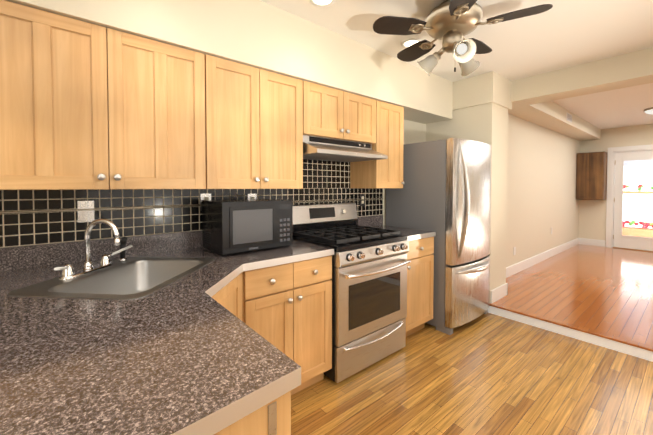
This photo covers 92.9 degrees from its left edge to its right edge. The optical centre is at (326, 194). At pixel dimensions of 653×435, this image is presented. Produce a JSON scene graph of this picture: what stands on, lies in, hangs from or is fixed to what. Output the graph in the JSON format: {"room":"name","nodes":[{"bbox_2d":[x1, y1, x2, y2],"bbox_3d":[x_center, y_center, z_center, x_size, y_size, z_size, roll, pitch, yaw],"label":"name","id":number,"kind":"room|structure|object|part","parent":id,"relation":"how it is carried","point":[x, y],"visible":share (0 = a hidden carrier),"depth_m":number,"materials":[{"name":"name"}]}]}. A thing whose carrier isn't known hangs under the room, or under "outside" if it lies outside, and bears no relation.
{"room":"kitchen","nodes":[
{"label":"kitchen","id":0,"kind":"room"},
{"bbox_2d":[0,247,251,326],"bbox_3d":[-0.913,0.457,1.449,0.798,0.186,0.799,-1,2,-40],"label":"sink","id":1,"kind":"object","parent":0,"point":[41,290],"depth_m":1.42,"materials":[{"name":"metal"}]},
{"bbox_2d":[0,239,433,434],"bbox_3d":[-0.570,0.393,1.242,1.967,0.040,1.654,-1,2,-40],"label":"base cabinet","id":2,"kind":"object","parent":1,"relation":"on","point":[230,358],"depth_m":0.76,"materials":[{"name":"beige wood"}]},
{"bbox_2d":[54,218,132,279],"bbox_3d":[-1.081,0.237,1.473,0.316,0.252,0.381,-1,2,-40],"label":"faucet","id":3,"kind":"object","parent":2,"relation":"on","point":[87,271],"depth_m":1.45,"materials":[{"name":"silver metal"}]},
{"bbox_2d":[202,199,292,254],"bbox_3d":[-0.519,0.194,2.054,0.481,0.316,0.352,-1,2,-40],"label":"microwave","id":4,"kind":"object","parent":2,"relation":"on","point":[231,226],"visible":1,"depth_m":1.90,"materials":[{"name":"black"}]},
{"bbox_3d":[-0.435,0.873,0.361,0.976,0.874,0.088,-1,2,-40],"label":"cabinet panel","id":5,"kind":"part","parent":2,"relation":"part of","materials":[{"name":"brown wood"}]},
{"bbox_3d":[-0.470,0.792,1.428,0.306,0.753,0.319,-1,2,-40],"label":"cabinet diagonal door","id":6,"kind":"part","parent":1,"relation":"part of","materials":[{"name":"brown wood"}]},
{"bbox_2d":[1,119,425,247],"bbox_3d":[-1.198,-0.028,1.890,6.180,2.600,0.120,-1,2,-40],"label":"wall","id":7,"kind":"structure","parent":0,"point":[414,132],"depth_m":3.60,"materials":[{"name":"beige paint"}]},
{"bbox_2d":[0,0,127,189],"bbox_3d":[-1.334,-0.412,1.469,0.584,0.776,0.331,-1,2,-40],"label":"upper cabinet","id":8,"kind":"object","parent":7,"relation":"attached to","point":[86,105],"depth_m":1.38,"materials":[{"name":"brown wood"}]},
{"bbox_2d":[124,32,219,189],"bbox_3d":[-0.976,-0.419,1.765,0.584,0.776,0.331,-1,2,-40],"label":"upper cabinet","id":9,"kind":"object","parent":7,"relation":"attached to","point":[174,91],"depth_m":1.68,"materials":[{"name":"brown wood"}]},
{"bbox_2d":[0,198,382,213],"bbox_3d":[-1.418,0.084,1.617,5.230,0.014,0.015,-1,2,-40],"label":"trim","id":10,"kind":"structure","parent":7,"relation":"attached to","point":[70,210],"depth_m":1.80,"materials":[{"name":"beige"}]},
{"bbox_2d":[0,199,382,247],"bbox_3d":[-1.422,0.171,1.623,5.232,0.162,0.011,-1,2,-40],"label":"wall tile","id":11,"kind":"structure","parent":7,"relation":"attached to","point":[21,229],"depth_m":1.76,"materials":[{"name":"black tile"}]},
{"bbox_2d":[77,200,94,222],"bbox_3d":[-1.316,0.092,1.698,0.072,0.118,0.006,-1,2,-40],"label":"electrical outlet","id":12,"kind":"object","parent":11,"relation":"attached to","point":[86,216],"visible":0.88,"depth_m":1.70,"materials":[{"name":"white plastic"}]},
{"bbox_2d":[360,194,364,205],"bbox_3d":[0.359,0.053,3.085,0.075,0.118,0.008,-1,2,-40],"label":"electrical outlet","id":13,"kind":"object","parent":11,"relation":"attached to","point":[362,202],"visible":1,"depth_m":3.08,"materials":[{"name":"black"}]},
{"bbox_2d":[0,188,382,210],"bbox_3d":[-1.422,0.025,1.620,5.232,0.105,0.011,-1,2,-40],"label":"wall tile","id":14,"kind":"object","parent":7,"relation":"attached to","point":[15,200],"depth_m":1.89,"materials":[{"name":"black tile"}]},
{"bbox_2d":[200,194,210,210],"bbox_3d":[-0.819,0.052,2.108,0.072,0.118,0.008,-1,2,-40],"label":"electrical outlet","id":15,"kind":"object","parent":14,"relation":"attached to","point":[205,196],"visible":0.42,"depth_m":2.10,"materials":[{"name":"white plastic"}]},
{"bbox_2d":[247,194,256,198],"bbox_3d":[-0.557,0.052,2.325,0.072,0.118,0.008,-1,2,-40],"label":"electrical outlet","id":16,"kind":"object","parent":14,"relation":"attached to","point":[251,196],"visible":0.35,"depth_m":2.32,"materials":[{"name":"white plastic"}]},
{"bbox_2d":[0,215,383,270],"bbox_3d":[-0.633,0.313,2.273,3.188,0.150,0.018,-1,2,-40],"label":"backsplash","id":17,"kind":"structure","parent":7,"relation":"attached to","point":[11,258],"depth_m":1.69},
{"bbox_2d":[220,58,307,188],"bbox_3d":[-0.560,-0.427,2.110,0.746,0.776,0.331,-1,2,-40],"label":"upper cabinet","id":18,"kind":"object","parent":7,"relation":"attached to","point":[264,114],"depth_m":2.01,"materials":[{"name":"brown wood"}]},
{"bbox_2d":[303,159,349,188],"bbox_3d":[-0.075,-0.211,2.732,0.776,0.314,0.011,-1,2,-40],"label":"wall tiles","id":19,"kind":"structure","parent":7,"relation":"attached to","point":[324,174],"depth_m":2.78,"materials":[{"name":"black tile"}]},
{"bbox_2d":[304,81,351,140],"bbox_3d":[-0.097,-0.635,2.490,0.450,0.380,0.331,-1,2,-40],"label":"upper cabinet","id":20,"kind":"object","parent":7,"relation":"attached to","point":[329,109],"depth_m":2.38,"materials":[{"name":"brown wood"}]},
{"bbox_2d":[303,135,387,161],"bbox_3d":[0.075,-0.370,2.548,0.750,0.148,0.471,-1,2,-40],"label":"range hood","id":21,"kind":"object","parent":20,"relation":"attached to","point":[322,148],"visible":0.77,"depth_m":2.42,"materials":[{"name":"silver metal"}]},
{"bbox_2d":[348,94,379,143],"bbox_3d":[0.157,-0.640,2.700,0.450,0.380,0.331,-1,2,-40],"label":"upper cabinet","id":22,"kind":"object","parent":7,"relation":"attached to","point":[365,111],"depth_m":2.64,"materials":[{"name":"brown wood"}]},
{"bbox_2d":[350,101,403,187],"bbox_3d":[0.484,-0.448,2.976,0.391,0.776,0.331,-1,2,-40],"label":"upper cabinet","id":23,"kind":"object","parent":7,"relation":"attached to","point":[383,173],"depth_m":2.85,"materials":[{"name":"brown wood"}]},
{"bbox_2d":[260,0,652,128],"bbox_3d":[2.007,-1.292,2.036,11.340,0.120,3.940,-1,2,-40],"label":"ceiling","id":24,"kind":"structure","parent":0,"point":[560,34],"depth_m":2.44,"materials":[{"name":"white paint"}]},
{"bbox_2d":[6,0,452,123],"bbox_3d":[-1.012,-1.016,1.712,6.030,0.415,0.355,-1,2,-40],"label":"ceiling soffit","id":25,"kind":"structure","parent":24,"relation":"attached to","point":[259,34],"depth_m":2.03,"materials":[{"name":"beige paint"}]},
{"bbox_2d":[310,0,334,7],"bbox_3d":[-0.025,-1.226,1.950,0.164,0.006,0.164,-1,2,-40],"label":"recessed light","id":26,"kind":"object","parent":24,"relation":"in","point":[322,3],"visible":1,"depth_m":1.99,"materials":[{"name":"white glass"}]},
{"bbox_2d":[401,39,420,47],"bbox_3d":[0.699,-1.241,2.550,0.164,0.006,0.164,-1,2,-40],"label":"recessed light","id":27,"kind":"object","parent":24,"relation":"in","point":[406,43],"visible":0.79,"depth_m":2.53,"materials":[{"name":"white glass"}]},
{"bbox_2d":[373,0,552,75],"bbox_3d":[0.852,-1.015,2.068,0.995,0.434,1.024,-1,2,-40],"label":"ceiling fan","id":28,"kind":"object","parent":24,"relation":"hanging from","point":[450,24],"visible":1,"depth_m":1.97,"materials":[{"name":"silver metal"}]},
{"bbox_2d":[452,71,511,110],"bbox_3d":[1.640,-1.115,3.627,0.500,0.310,0.790,-1,2,-40],"label":"soffit box","id":29,"kind":"object","parent":24,"relation":"attached to","point":[489,87],"visible":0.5,"depth_m":3.31,"materials":[{"name":"beige paint"}]},
{"bbox_2d":[508,101,600,140],"bbox_3d":[3.868,-1.207,5.121,4.300,0.200,0.330,-1,2,-40],"label":"ceiling soffit","id":30,"kind":"object","parent":24,"relation":"attached to","point":[550,115],"depth_m":4.72,"materials":[{"name":"beige paint"}]},
{"bbox_2d":[566,112,571,122],"bbox_3d":[3.784,-1.200,4.831,0.300,0.120,0.009,-1,2,-40],"label":"ceiling vent","id":31,"kind":"object","parent":30,"relation":"in","point":[568,117],"visible":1,"depth_m":4.81,"materials":[{"name":"white metal"}]},
{"bbox_2d":[511,47,652,107],"bbox_3d":[2.854,-1.134,2.742,0.300,0.230,3.700,-1,2,-40],"label":"ceiling beam","id":32,"kind":"structure","parent":24,"relation":"attached to","point":[635,68],"depth_m":2.98,"materials":[{"name":"beige paint"}]},
{"bbox_2d":[643,107,652,114],"bbox_3d":[4.984,-1.252,4.636,0.350,0.084,0.350,-1,2,-40],"label":"flush ceiling light","id":33,"kind":"object","parent":24,"relation":"attached to","point":[648,111],"visible":1,"depth_m":4.66,"materials":[{"name":"white glass"}]},
{"bbox_2d":[426,103,507,302],"bbox_3d":[1.588,-0.072,3.700,0.420,2.600,0.890,-1,2,-40],"label":"wall","id":34,"kind":"structure","parent":0,"point":[486,123],"depth_m":3.36,"materials":[{"name":"beige paint"}]},
{"bbox_2d":[488,306,652,361],"bbox_3d":[2.402,1.220,2.425,0.014,0.079,3.700,-1,2,-40],"label":"trim","id":35,"kind":"structure","parent":34,"relation":"attached to","point":[611,344],"depth_m":2.69,"materials":[{"name":"white wood"}]},
{"bbox_2d":[489,303,652,351],"bbox_3d":[2.417,1.171,2.436,0.076,0.019,3.700,-1,2,-40],"label":"trim","id":36,"kind":"structure","parent":34,"relation":"attached to","point":[593,332],"depth_m":2.70,"materials":[{"name":"brown wood"}]},
{"bbox_2d":[291,313,652,434],"bbox_3d":[0.025,1.358,0.456,6.190,0.100,3.940,-1,2,-40],"label":"floor","id":37,"kind":"structure","parent":0,"point":[488,374],"depth_m":2.01,"materials":[{"name":"brown wood"}]},
{"bbox_2d":[293,203,410,382],"bbox_3d":[0.179,0.675,2.486,0.750,1.165,0.735,-1,2,-40],"label":"range","id":38,"kind":"object","parent":37,"relation":"on","point":[369,290],"visible":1,"depth_m":2.26,"materials":[{"name":"silver metal"}]},
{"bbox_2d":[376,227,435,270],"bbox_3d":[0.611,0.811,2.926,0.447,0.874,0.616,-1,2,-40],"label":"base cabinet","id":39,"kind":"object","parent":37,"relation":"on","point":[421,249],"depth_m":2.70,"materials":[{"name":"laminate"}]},
{"bbox_2d":[408,235,431,242],"bbox_3d":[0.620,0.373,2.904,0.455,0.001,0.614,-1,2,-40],"label":"countertop","id":40,"kind":"structure","parent":39,"relation":"on","point":[429,236],"depth_m":2.74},
{"bbox_2d":[386,138,490,334],"bbox_3d":[1.200,0.357,3.218,0.775,1.765,0.852,-1,2,-40],"label":"refrigerator","id":41,"kind":"object","parent":37,"relation":"on","point":[444,193],"visible":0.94,"depth_m":2.86,"materials":[{"name":"silver metal"}]},
{"bbox_2d":[506,114,579,266],"bbox_3d":[3.442,-0.114,5.412,4.620,2.600,0.620,-1,2,-40],"label":"wall","id":42,"kind":"structure","parent":0,"point":[542,201],"depth_m":4.98,"materials":[{"name":"beige paint"}]},
{"bbox_2d":[494,244,652,345],"bbox_3d":[4.390,1.222,4.074,5.150,0.195,3.940,-1,2,-40],"label":"floor","id":43,"kind":"structure","parent":0,"point":[607,290],"depth_m":3.67,"materials":[{"name":"brown wood"}]},
{"bbox_2d":[578,124,652,246],"bbox_3d":[6.325,-0.119,5.647,0.120,2.600,3.940,-1,2,-40],"label":"wall","id":44,"kind":"structure","parent":0,"point":[592,219],"depth_m":6.36,"materials":[{"name":"beige paint"}]},
{"bbox_2d":[576,151,606,199],"bbox_3d":[5.426,-0.377,6.360,0.343,0.960,0.436,-1,2,-40],"label":"upper cabinet","id":45,"kind":"object","parent":44,"relation":"attached to","point":[591,175],"visible":1,"depth_m":6.25,"materials":[{"name":"brown wood"}]},
{"bbox_2d":[606,144,652,251],"bbox_3d":[6.267,0.074,5.707,0.140,2.020,1.650,-1,2,-40],"label":"door frame","id":46,"kind":"structure","parent":44,"relation":"attached to","point":[612,151],"depth_m":6.25,"materials":[{"name":"white wood"}]},
{"bbox_2d":[613,150,652,250],"bbox_3d":[6.016,0.113,5.972,0.104,1.897,0.717,-1,2,-40],"label":"door","id":47,"kind":"structure","parent":44,"relation":"in","point":[620,240],"depth_m":6.12,"materials":[{"name":"white wood"}]},
{"bbox_3d":[3.227,0.004,0.597,11.340,2.600,0.120,-1,2,-40],"label":"wall","id":48,"kind":"structure","parent":0,"visible":0},
{"bbox_2d":[490,283,507,303],"bbox_3d":[1.889,1.073,3.389,0.421,0.135,0.016,-1,2,-40],"label":"baseboard","id":49,"kind":"structure","parent":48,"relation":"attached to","point":[498,293],"depth_m":3.36,"materials":[{"name":"white"}]},
{"bbox_2d":[506,238,579,277],"bbox_3d":[3.644,1.029,5.195,4.620,0.135,0.016,-1,2,-40],"label":"baseboard","id":50,"kind":"structure","parent":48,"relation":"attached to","point":[511,270],"depth_m":4.99,"materials":[{"name":"white wood"}]},
{"bbox_2d":[579,238,604,246],"bbox_3d":[5.561,0.997,6.489,0.016,0.135,0.410,-1,2,-40],"label":"baseboard","id":51,"kind":"structure","parent":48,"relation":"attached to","point":[593,242],"depth_m":6.48,"materials":[{"name":"white wood"}]},
{"label":"outside","id":52,"kind":"structure","parent":0,"visible":0},
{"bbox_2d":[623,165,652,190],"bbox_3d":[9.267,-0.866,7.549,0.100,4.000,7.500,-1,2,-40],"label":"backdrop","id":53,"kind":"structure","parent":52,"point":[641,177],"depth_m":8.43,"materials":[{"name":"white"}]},
{"bbox_3d":[8.122,1.197,6.650,3.875,0.120,7.500,-1,2,-40],"label":"ground","id":54,"kind":"structure","parent":52,"visible":0},
{"bbox_2d":[622,160,652,237],"bbox_3d":[8.478,-0.850,6.895,1.850,4.000,7.500,-1,2,-40],"label":"garden","id":55,"kind":"object","parent":54,"relation":"on","point":[641,226],"depth_m":7.62,"materials":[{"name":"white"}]}
]}

